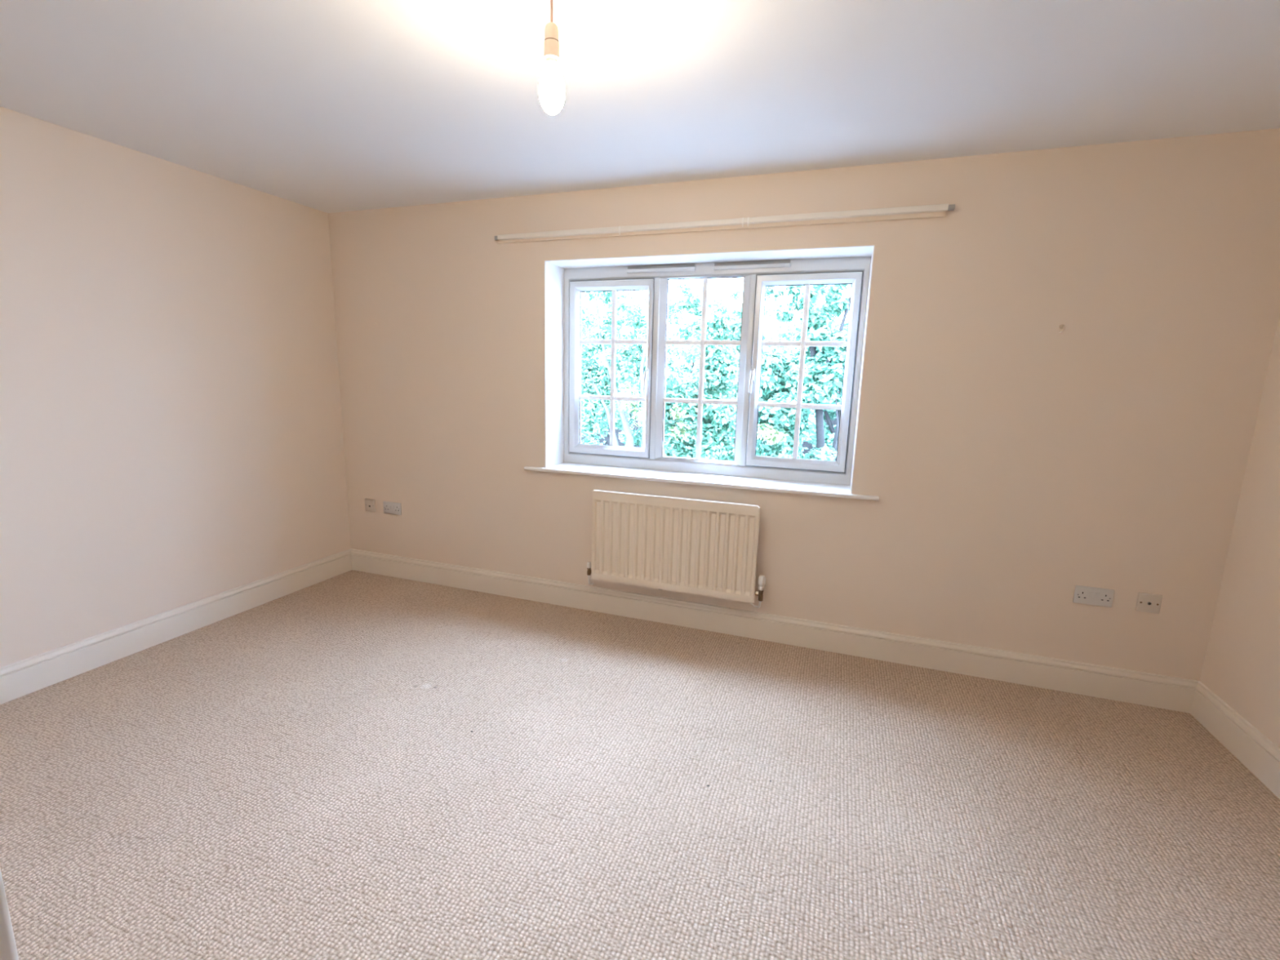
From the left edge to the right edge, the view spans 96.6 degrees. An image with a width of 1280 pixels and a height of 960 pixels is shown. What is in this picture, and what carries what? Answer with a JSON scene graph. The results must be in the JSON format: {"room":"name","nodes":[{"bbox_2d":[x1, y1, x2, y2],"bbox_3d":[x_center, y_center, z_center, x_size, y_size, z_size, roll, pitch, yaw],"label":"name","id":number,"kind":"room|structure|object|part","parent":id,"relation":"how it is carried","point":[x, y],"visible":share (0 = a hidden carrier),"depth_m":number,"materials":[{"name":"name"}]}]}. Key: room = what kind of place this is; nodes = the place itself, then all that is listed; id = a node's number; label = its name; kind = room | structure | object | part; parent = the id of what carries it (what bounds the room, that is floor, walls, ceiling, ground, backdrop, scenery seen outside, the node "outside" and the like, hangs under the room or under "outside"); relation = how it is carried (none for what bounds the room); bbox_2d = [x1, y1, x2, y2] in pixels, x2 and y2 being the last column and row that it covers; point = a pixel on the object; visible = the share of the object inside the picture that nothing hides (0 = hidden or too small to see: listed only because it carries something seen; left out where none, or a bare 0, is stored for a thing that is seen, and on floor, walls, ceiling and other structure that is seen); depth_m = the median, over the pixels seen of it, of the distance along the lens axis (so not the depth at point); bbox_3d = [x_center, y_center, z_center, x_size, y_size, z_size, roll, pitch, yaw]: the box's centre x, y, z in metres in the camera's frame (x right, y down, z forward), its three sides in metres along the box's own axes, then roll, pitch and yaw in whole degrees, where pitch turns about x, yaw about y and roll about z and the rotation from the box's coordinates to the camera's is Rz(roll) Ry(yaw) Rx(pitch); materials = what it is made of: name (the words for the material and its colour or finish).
{"room":"empty bedroom","nodes":[
{"label":"empty bedroom","id":0,"kind":"room"},
{"bbox_2d":[0,106,351,667],"bbox_3d":[-2.590,-0.245,2.526,0.100,2.520,3.000,5,11,19],"label":"wall","id":1,"kind":"structure","parent":0,"point":[171,427],"depth_m":2.80,"materials":[{"name":"beige paint"}]},
{"bbox_2d":[0,548,351,704],"bbox_3d":[-2.543,0.799,2.744,0.020,0.151,2.900,5,11,19],"label":"baseboard","id":2,"kind":"structure","parent":1,"relation":"attached to","point":[24,677],"depth_m":2.90,"materials":[{"name":"beige paint"}]},
{"bbox_2d":[0,569,1279,959],"bbox_3d":[-0.296,1.137,1.955,5.022,0.120,3.020,5,11,19],"label":"floor","id":3,"kind":"structure","parent":0,"point":[303,774],"depth_m":1.92,"materials":[{"name":"beige carpet"}]},
{"bbox_2d":[0,0,1279,213],"bbox_3d":[-0.175,-1.370,1.667,5.022,0.120,3.370,5,11,19],"label":"ceiling","id":4,"kind":"structure","parent":0,"point":[328,106],"depth_m":1.94,"materials":[{"name":"white paint"}]},
{"bbox_2d":[538,0,564,115],"bbox_3d":[-0.230,-1.120,1.483,0.076,0.308,0.076,5,11,19],"label":"pendant light","id":5,"kind":"object","parent":4,"relation":"hanging from","point":[551,86],"visible":1,"depth_m":1.47,"materials":[{"name":"white glass"}]},
{"bbox_3d":[-0.227,-1.211,1.466,0.008,0.082,0.008,5,11,19],"label":"cord","id":6,"kind":"part","parent":5,"relation":"part of","materials":[{"name":"beige plastic"}]},
{"bbox_3d":[-0.232,-1.028,1.499,0.068,0.120,0.068,5,11,19],"label":"bulb","id":7,"kind":"part","parent":5,"relation":"part of","materials":[{"name":"white glass"}]},
{"bbox_2d":[328,128,1279,680],"bbox_3d":[0.290,-0.312,3.298,5.022,2.520,0.370,5,11,19],"label":"wall","id":8,"kind":"structure","parent":0,"point":[1014,462],"depth_m":2.68,"materials":[{"name":"beige paint"}]},
{"bbox_2d":[364,498,375,511],"bbox_3d":[-1.869,0.175,3.949,0.086,0.086,0.011,5,11,19],"label":"socket","id":9,"kind":"object","parent":8,"relation":"attached to","point":[370,504],"visible":1,"depth_m":3.94,"materials":[{"name":"beige plastic"}]},
{"bbox_2d":[382,501,401,515],"bbox_3d":[-1.688,0.192,3.886,0.147,0.083,0.013,5,11,19],"label":"double socket","id":10,"kind":"object","parent":8,"relation":"attached to","point":[392,508],"visible":1,"depth_m":3.88,"materials":[{"name":"grey plastic"}]},
{"bbox_2d":[586,489,765,608],"bbox_3d":[0.186,0.386,3.202,1.040,0.607,0.100,5,11,19],"label":"radiator","id":11,"kind":"object","parent":8,"relation":"attached to","point":[698,547],"visible":1,"depth_m":3.15,"materials":[{"name":"beige metal"}]},
{"bbox_2d":[524,256,879,500],"bbox_3d":[0.308,-0.598,3.191,2.003,1.205,0.335,5,11,19],"label":"window","id":12,"kind":"structure","parent":8,"relation":"in","point":[748,470],"depth_m":3.24,"materials":[{"name":"white plastic"}]},
{"bbox_3d":[0.034,-0.586,3.357,0.022,0.135,0.048,5,11,19],"label":"handle","id":13,"kind":"part","parent":12,"relation":"part of","materials":[{"name":"white plastic"}]},
{"bbox_2d":[626,263,695,273],"bbox_3d":[0.116,-1.204,3.248,0.408,0.036,0.022,5,11,19],"label":"vent","id":14,"kind":"object","parent":12,"relation":"attached to","point":[686,268],"depth_m":3.24,"materials":[{"name":"grey plastic"}]},
{"bbox_3d":[0.286,-0.011,3.276,2.003,0.020,0.290,5,11,19],"label":"sill","id":15,"kind":"part","parent":12,"relation":"part of","materials":[{"name":"white paint"}]},
{"bbox_2d":[654,275,751,465],"bbox_3d":[0.354,-0.626,3.306,0.515,1.046,0.051,5,11,19],"label":"window pane","id":16,"kind":"object","parent":12,"relation":"attached to","point":[661,342],"depth_m":3.29,"materials":[{"name":"clear glass"}]},
{"bbox_2d":[713,260,791,270],"bbox_3d":[0.602,-1.162,3.081,0.415,0.036,0.022,5,11,19],"label":"vent","id":17,"kind":"object","parent":12,"relation":"attached to","point":[765,264],"depth_m":3.08,"materials":[{"name":"grey plastic"}]},
{"bbox_3d":[0.619,-0.550,3.154,0.022,0.135,0.048,5,11,19],"label":"handle","id":18,"kind":"part","parent":12,"relation":"part of","materials":[{"name":"white plastic"}]},
{"bbox_2d":[544,244,875,493],"bbox_3d":[0.314,-0.612,3.200,1.742,1.190,0.300,5,11,19],"label":"window reveal","id":19,"kind":"structure","parent":8,"relation":"attached to","point":[553,269],"depth_m":3.29,"materials":[{"name":"white paint"}]},
{"bbox_2d":[494,203,955,244],"bbox_3d":[0.281,-1.292,2.906,2.355,0.048,0.049,5,11,19],"label":"rail","id":20,"kind":"object","parent":8,"relation":"attached to","point":[936,211],"visible":1,"depth_m":2.81,"materials":[{"name":"white metal"}]},
{"bbox_2d":[351,548,1199,713],"bbox_3d":[0.199,0.766,3.307,4.822,0.151,0.020,5,11,19],"label":"baseboard","id":21,"kind":"structure","parent":8,"relation":"attached to","point":[1152,690],"depth_m":3.04,"materials":[{"name":"beige paint"}]},
{"bbox_2d":[1058,324,1065,332],"bbox_3d":[1.832,-0.657,2.473,0.022,0.037,0.027,5,11,19],"label":"wall hook","id":22,"kind":"object","parent":8,"relation":"attached to","point":[1062,326],"visible":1,"depth_m":2.48,"materials":[{"name":"beige"}]},
{"bbox_2d":[1072,585,1114,607],"bbox_3d":[2.069,0.530,2.601,0.147,0.083,0.013,5,11,19],"label":"double socket","id":23,"kind":"object","parent":8,"relation":"attached to","point":[1082,594],"visible":1,"depth_m":2.60,"materials":[{"name":"grey plastic"}]},
{"bbox_2d":[1088,591,1093,597],"bbox_3d":[2.055,0.523,2.599,0.015,0.026,0.004,5,11,19],"label":"rocker switch","id":24,"kind":"object","parent":23,"relation":"attached to","point":[1090,593],"depth_m":2.60,"materials":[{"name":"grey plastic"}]},
{"bbox_2d":[1095,592,1100,598],"bbox_3d":[2.079,0.525,2.591,0.015,0.026,0.004,5,11,19],"label":"rocker switch","id":25,"kind":"object","parent":23,"relation":"attached to","point":[1097,594],"depth_m":2.59,"materials":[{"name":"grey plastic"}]},
{"bbox_2d":[1135,592,1162,613],"bbox_3d":[2.262,0.547,2.535,0.086,0.086,0.013,5,11,19],"label":"socket","id":26,"kind":"object","parent":8,"relation":"attached to","point":[1146,602],"visible":1,"depth_m":2.53,"materials":[{"name":"beige plastic"}]},
{"bbox_2d":[1200,314,1279,748],"bbox_3d":[2.050,0.162,0.937,0.100,2.520,3.000,5,11,19],"label":"wall","id":27,"kind":"structure","parent":0,"point":[1241,666],"depth_m":2.26,"materials":[{"name":"beige paint"}]},
{"bbox_2d":[1190,680,1279,799],"bbox_3d":[1.984,1.196,1.193,0.020,0.151,2.900,5,11,19],"label":"baseboard","id":28,"kind":"structure","parent":27,"relation":"attached to","point":[1257,753],"depth_m":2.24,"materials":[{"name":"beige paint"}]},
{"bbox_3d":[-0.750,0.132,0.373,4.822,2.400,0.100,5,11,19],"label":"wall","id":29,"kind":"structure","parent":0,"visible":0},
{"bbox_2d":[0,868,18,959],"bbox_3d":[-0.003,0.350,0.144,0.934,2.090,0.132,5,11,19],"label":"door","id":30,"kind":"structure","parent":29,"relation":"in","point":[8,950],"depth_m":0.32,"materials":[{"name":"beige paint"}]},
{"label":"outside","id":31,"kind":"structure","parent":0,"visible":0},
{"bbox_3d":[2.303,1.149,17.018,44.000,0.240,26.000,5,11,19],"label":"ground","id":32,"kind":"structure","parent":31,"visible":0},
{"bbox_2d":[581,293,618,431],"bbox_3d":[-2.013,-1.320,13.148,3.215,6.038,1.807,5,11,19],"label":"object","id":33,"kind":"object","parent":32,"relation":"on","point":[590,310],"visible":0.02,"depth_m":12.64,"materials":[{"name":"green plant"}]},
{"bbox_2d":[580,291,673,447],"bbox_3d":[-0.524,-0.326,8.840,1.986,5.690,0.976,5,11,19],"label":"tree","id":34,"kind":"object","parent":32,"relation":"on","point":[596,378],"visible":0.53,"depth_m":8.47,"materials":[{"name":"green plant"}]},
{"bbox_2d":[607,296,698,452],"bbox_3d":[0.538,-1.722,15.257,3.393,6.202,1.818,4,11,11],"label":"tree","id":35,"kind":"object","parent":32,"relation":"on","point":[682,368],"visible":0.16,"depth_m":14.97,"materials":[{"name":"green plant"}]},
{"bbox_2d":[580,350,838,459],"bbox_3d":[1.597,-1.829,19.055,20.579,5.095,1.635,5,11,19],"label":"hedge","id":36,"kind":"object","parent":32,"relation":"on","point":[807,446],"visible":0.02,"depth_m":19.19,"materials":[{"name":"green plant"}]},
{"bbox_2d":[644,281,776,461],"bbox_3d":[1.144,-0.440,9.737,2.490,5.675,1.331,5,11,19],"label":"broadleaf tree","id":37,"kind":"object","parent":32,"relation":"on","point":[721,368],"visible":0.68,"depth_m":9.30,"materials":[{"name":"green plant"}]},
{"bbox_2d":[675,300,815,456],"bbox_3d":[2.254,-0.950,12.508,3.158,5.752,1.846,5,11,19],"label":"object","id":38,"kind":"object","parent":32,"relation":"on","point":[686,352],"visible":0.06,"depth_m":11.95,"materials":[{"name":"green plant"}]},
{"bbox_2d":[735,284,851,460],"bbox_3d":[2.174,-0.219,7.744,1.869,6.003,1.148,5,11,19],"label":"tree","id":39,"kind":"object","parent":32,"relation":"on","point":[824,366],"visible":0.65,"depth_m":7.41,"materials":[{"name":"green plant"}]},
{"bbox_2d":[773,297,848,460],"bbox_3d":[5.025,-1.412,14.254,3.832,6.174,1.916,5,11,19],"label":"tree","id":40,"kind":"object","parent":32,"relation":"on","point":[828,437],"visible":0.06,"depth_m":14.13,"materials":[{"name":"green plant"}]}
]}

